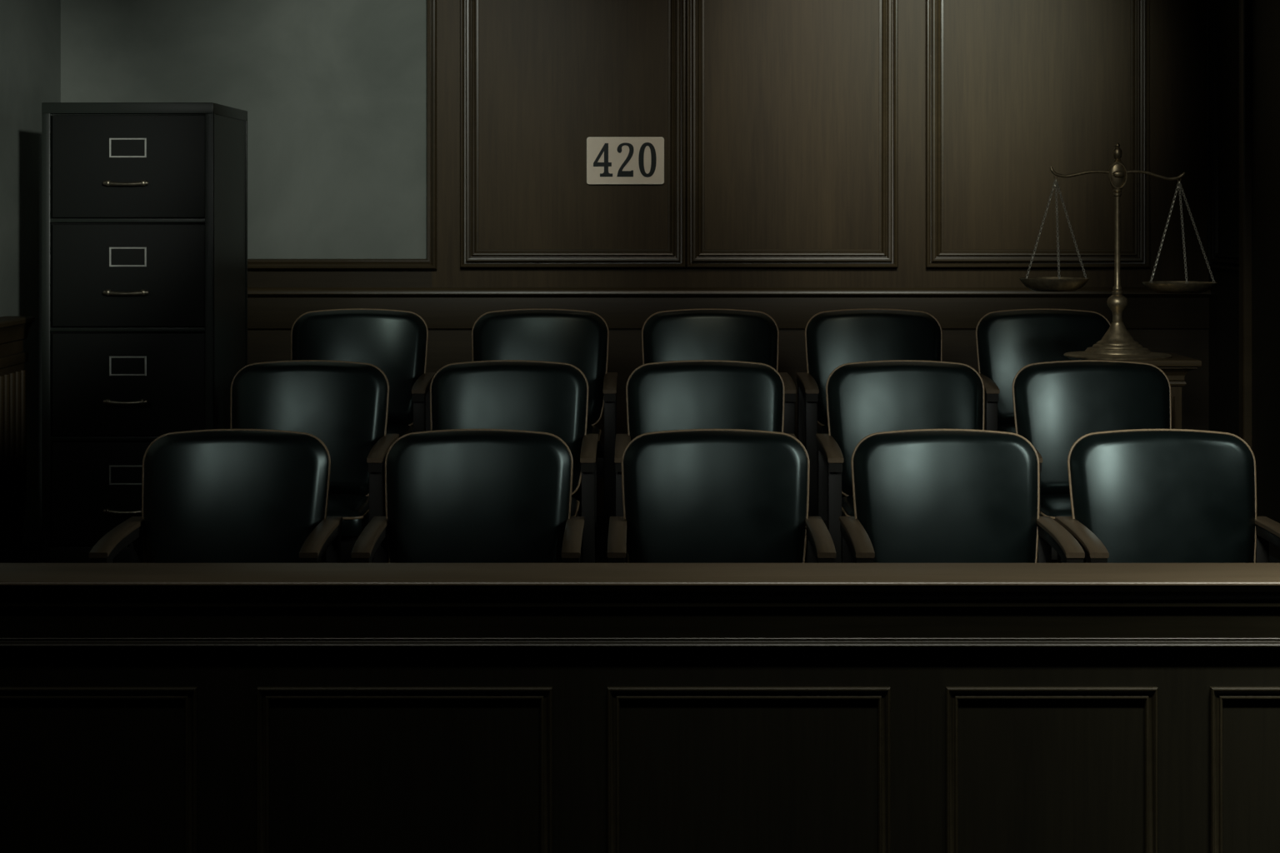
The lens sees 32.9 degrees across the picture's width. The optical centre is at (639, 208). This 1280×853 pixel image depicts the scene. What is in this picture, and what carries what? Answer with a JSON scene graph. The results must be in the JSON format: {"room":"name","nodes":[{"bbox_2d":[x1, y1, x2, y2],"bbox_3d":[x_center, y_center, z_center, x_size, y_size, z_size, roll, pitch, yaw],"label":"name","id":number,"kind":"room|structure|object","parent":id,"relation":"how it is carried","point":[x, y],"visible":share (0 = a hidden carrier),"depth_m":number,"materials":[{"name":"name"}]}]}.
{"room":"courtroom","nodes":[
{"label":"courtroom","id":0,"kind":"room"},
{"bbox_2d":[0,0,60,546],"bbox_3d":[-2.550,-0.380,3.575,0.100,4.100,11.550,0,0,0],"label":"wall","id":1,"kind":"structure","parent":0,"point":[30,30],"depth_m":8.85,"materials":[{"name":"grey paint"}]},
{"bbox_2d":[0,340,23,559],"bbox_3d":[-2.460,1.073,3.155,0.080,1.195,10.690,0,0,0],"label":"trim","id":2,"kind":"structure","parent":1,"relation":"attached to","point":[11,535],"depth_m":8.34,"materials":[{"name":"brown wood"}]},
{"bbox_2d":[0,351,28,528],"bbox_3d":[-2.405,0.883,8.245,0.035,0.642,0.490,0,0,0],"label":"trim","id":3,"kind":"structure","parent":1,"relation":"attached to","point":[12,372],"depth_m":8.27,"materials":[{"name":"brown wood"}]},
{"bbox_2d":[0,315,34,344],"bbox_3d":[-2.442,0.471,3.172,0.116,0.092,10.725,0,0,0],"label":"trim","id":4,"kind":"structure","parent":1,"relation":"attached to","point":[12,328],"depth_m":8.34,"materials":[{"name":"brown wood"}]},
{"bbox_2d":[60,0,426,259],"bbox_3d":[-0.025,-0.380,9.400,5.150,4.100,0.100,0,0,0],"label":"wall","id":5,"kind":"structure","parent":0,"point":[332,93],"depth_m":9.35,"materials":[{"name":"grey paint"}]},
{"bbox_2d":[247,0,436,269],"bbox_3d":[-1.686,-1.079,9.313,1.624,2.682,0.030,0,0,0],"label":"trim","id":6,"kind":"structure","parent":5,"relation":"attached to","point":[430,262],"depth_m":9.31,"materials":[{"name":"brown wood"}]},
{"bbox_2d":[460,0,685,267],"bbox_3d":[-0.288,-0.812,9.312,0.971,2.135,0.032,0,0,0],"label":"trim","id":7,"kind":"structure","parent":5,"relation":"attached to","point":[469,257],"depth_m":9.31,"materials":[{"name":"brown wood"}]},
{"bbox_2d":[586,136,664,184],"bbox_3d":[-0.063,-0.204,9.321,0.334,0.204,0.014,0,0,0],"label":"number sign","id":8,"kind":"object","parent":5,"relation":"attached to","point":[610,160],"visible":1,"depth_m":9.31,"materials":[{"name":"beige ceramic"}]},
{"bbox_2d":[247,269,1209,515],"bbox_3d":[-0.025,0.789,9.339,4.948,1.068,0.022,0,0,0],"label":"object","id":9,"kind":"structure","parent":5,"relation":"attached to","point":[445,347],"depth_m":9.33,"materials":[{"name":"brown wood"}]},
{"bbox_2d":[247,297,1209,329],"bbox_3d":[-0.025,0.451,9.322,4.948,0.133,0.015,0,0,0],"label":"trim","id":10,"kind":"structure","parent":5,"relation":"attached to","point":[262,312],"depth_m":9.31,"materials":[{"name":"brown wood"}]},
{"bbox_2d":[247,287,1210,297],"bbox_3d":[-0.025,0.364,9.311,4.948,0.048,0.034,0,0,0],"label":"trim","id":11,"kind":"structure","parent":5,"relation":"attached to","point":[252,292],"depth_m":9.30,"materials":[{"name":"brown wood"}]},
{"bbox_2d":[686,0,898,267],"bbox_3d":[0.654,-0.812,9.312,0.908,2.135,0.032,0,0,0],"label":"trim","id":12,"kind":"structure","parent":5,"relation":"attached to","point":[888,257],"depth_m":9.31,"materials":[{"name":"brown wood"}]},
{"bbox_2d":[431,0,1209,287],"bbox_3d":[0.777,-1.035,9.339,3.344,2.789,0.022,0,0,0],"label":"wall paneling","id":13,"kind":"structure","parent":5,"relation":"attached to","point":[1032,87],"depth_m":9.33,"materials":[{"name":"brown wood"}]},
{"bbox_2d":[925,0,1149,267],"bbox_3d":[1.710,-0.812,9.312,0.960,2.135,0.032,0,0,0],"label":"trim","id":14,"kind":"structure","parent":5,"relation":"attached to","point":[1140,257],"depth_m":9.31,"materials":[{"name":"brown wood"}]},
{"bbox_2d":[1209,0,1239,436],"bbox_3d":[2.500,-0.380,3.575,0.100,4.100,11.550,0,0,0],"label":"wall","id":15,"kind":"structure","parent":0,"point":[1224,297],"depth_m":9.05,"materials":[{"name":"brown wood"}]},
{"bbox_2d":[1206,0,1239,271],"bbox_3d":[2.434,-0.812,8.935,0.032,2.135,0.630,0,0,0],"label":"trim","id":16,"kind":"structure","parent":15,"relation":"attached to","point":[1216,260],"depth_m":9.21,"materials":[{"name":"brown wood"}]},
{"bbox_2d":[1239,0,1251,449],"bbox_3d":[2.412,-0.380,8.562,0.074,4.099,0.075,0,0,0],"label":"trim","id":17,"kind":"structure","parent":15,"relation":"attached to","point":[1245,6],"depth_m":8.53,"materials":[{"name":"brown wood"}]},
{"bbox_2d":[1251,0,1279,560],"bbox_3d":[2.420,-0.380,8.225,0.060,4.099,0.590,0,0,0],"label":"trim","id":18,"kind":"structure","parent":15,"relation":"attached to","point":[1265,13],"depth_m":8.31,"materials":[{"name":"brown wood"}]},
{"bbox_3d":[-0.025,1.720,3.625,5.150,0.100,11.650,0,0,0],"label":"floor","id":19,"kind":"structure","parent":0,"visible":0},
{"bbox_2d":[0,563,1279,852],"bbox_3d":[0.025,1.223,4.617,4.810,0.895,0.236,0,0,0],"label":"rail","id":20,"kind":"object","parent":19,"relation":"on","point":[145,707],"visible":1,"depth_m":4.53,"materials":[{"name":"brown wood"}]},
{"bbox_3d":[0.017,1.497,8.512,4.863,0.346,1.624,0,0,0],"label":"platform","id":21,"kind":"object","parent":19,"relation":"on","visible":0},
{"bbox_2d":[41,102,247,563],"bbox_3d":[-1.833,0.473,8.071,0.614,1.703,0.719,0,0,0],"label":"filing cabinet","id":22,"kind":"object","parent":21,"relation":"on","point":[144,205],"visible":0.87,"depth_m":7.75,"materials":[{"name":"black metal"}]},
{"bbox_2d":[290,308,435,477],"bbox_3d":[-1.126,0.864,8.481,0.621,0.920,0.553,0,0,0],"label":"chair","id":23,"kind":"object","parent":21,"relation":"on","point":[395,342],"visible":0.48,"depth_m":8.62,"materials":[{"name":"black leather"}]},
{"bbox_2d":[471,308,617,556],"bbox_3d":[-0.400,0.864,8.481,0.621,0.920,0.553,0,0,0],"label":"chair","id":24,"kind":"object","parent":21,"relation":"on","point":[578,338],"visible":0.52,"depth_m":8.62,"materials":[{"name":"black leather"}]},
{"bbox_2d":[641,308,796,434],"bbox_3d":[0.282,0.864,8.481,0.621,0.920,0.553,0,0,0],"label":"chair","id":25,"kind":"object","parent":21,"relation":"on","point":[702,333],"visible":0.42,"depth_m":8.63,"materials":[{"name":"black leather"}]},
{"bbox_2d":[795,308,942,516],"bbox_3d":[0.938,0.864,8.481,0.621,0.920,0.553,0,0,0],"label":"chair","id":26,"kind":"object","parent":21,"relation":"on","point":[835,338],"visible":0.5,"depth_m":8.63,"materials":[{"name":"black leather"}]},
{"bbox_2d":[975,308,1110,433],"bbox_3d":[1.624,0.864,8.481,0.621,0.920,0.553,0,0,0],"label":"chair","id":27,"kind":"object","parent":21,"relation":"on","point":[1007,341],"visible":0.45,"depth_m":8.62,"materials":[{"name":"black leather"}]},
{"bbox_2d":[1067,352,1201,429],"bbox_3d":[1.804,0.933,7.930,0.395,0.782,0.420,0,0,0],"label":"pedestal","id":28,"kind":"object","parent":21,"relation":"on","point":[1176,367],"visible":0.19,"depth_m":7.76,"materials":[{"name":"brown wood"}]},
{"bbox_2d":[1019,143,1217,359],"bbox_3d":[1.749,0.152,7.930,0.719,0.780,0.387,0,0,0],"label":"balance scale","id":29,"kind":"object","parent":28,"relation":"on","point":[1117,343],"visible":1,"depth_m":7.90,"materials":[{"name":"brown metal"}]},
{"bbox_3d":[0.017,1.620,5.690,4.863,0.100,2.140,0,0,0],"label":"platform","id":30,"kind":"object","parent":19,"relation":"on","visible":0},
{"bbox_2d":[89,429,342,563],"bbox_3d":[-1.184,1.110,6.141,0.621,0.920,0.553,0,0,0],"label":"chair","id":31,"kind":"object","parent":30,"relation":"on","point":[212,496],"visible":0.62,"depth_m":6.27,"materials":[{"name":"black leather"}]},
{"bbox_2d":[350,429,584,563],"bbox_3d":[-0.473,1.110,6.141,0.621,0.920,0.553,0,0,0],"label":"chair","id":32,"kind":"object","parent":30,"relation":"on","point":[453,496],"visible":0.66,"depth_m":6.27,"materials":[{"name":"black leather"}]},
{"bbox_2d":[607,429,835,563],"bbox_3d":[0.222,1.110,6.141,0.621,0.920,0.553,0,0,0],"label":"chair","id":33,"kind":"object","parent":30,"relation":"on","point":[690,496],"visible":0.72,"depth_m":6.27,"materials":[{"name":"black leather"}]},
{"bbox_2d":[839,429,1084,563],"bbox_3d":[0.896,1.110,6.141,0.621,0.920,0.553,0,0,0],"label":"chair","id":34,"kind":"object","parent":30,"relation":"on","point":[921,496],"visible":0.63,"depth_m":6.27,"materials":[{"name":"black leather"}]},
{"bbox_2d":[1055,429,1279,563],"bbox_3d":[1.531,1.110,6.141,0.621,0.920,0.553,0,0,0],"label":"chair","id":35,"kind":"object","parent":30,"relation":"on","point":[1137,496],"visible":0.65,"depth_m":6.27,"materials":[{"name":"black leather"}]},
{"bbox_3d":[0.017,1.560,7.230,4.863,0.220,0.940,0,0,0],"label":"platform","id":36,"kind":"object","parent":19,"relation":"on","visible":0},
{"bbox_2d":[230,360,399,563],"bbox_3d":[-1.149,0.990,7.321,0.621,0.920,0.553,0,0,0],"label":"chair","id":37,"kind":"object","parent":36,"relation":"on","point":[343,404],"visible":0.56,"depth_m":7.45,"materials":[{"name":"black leather"}]},
{"bbox_2d":[430,360,598,563],"bbox_3d":[-0.455,0.990,7.321,0.621,0.920,0.553,0,0,0],"label":"chair","id":38,"kind":"object","parent":36,"relation":"on","point":[552,397],"visible":0.49,"depth_m":7.46,"materials":[{"name":"black leather"}]},
{"bbox_2d":[614,360,797,563],"bbox_3d":[0.227,0.990,7.321,0.621,0.920,0.553,0,0,0],"label":"chair","id":39,"kind":"object","parent":36,"relation":"on","point":[690,394],"visible":0.43,"depth_m":7.47,"materials":[{"name":"black leather"}]},
{"bbox_2d":[815,360,984,563],"bbox_3d":[0.923,0.990,7.321,0.621,0.920,0.553,0,0,0],"label":"chair","id":40,"kind":"object","parent":36,"relation":"on","point":[864,399],"visible":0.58,"depth_m":7.46,"materials":[{"name":"black leather"}]},
{"bbox_2d":[1012,360,1171,559],"bbox_3d":[1.571,0.990,7.321,0.621,0.920,0.553,0,0,0],"label":"chair","id":41,"kind":"object","parent":36,"relation":"on","point":[1057,403],"visible":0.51,"depth_m":7.46,"materials":[{"name":"black leather"}]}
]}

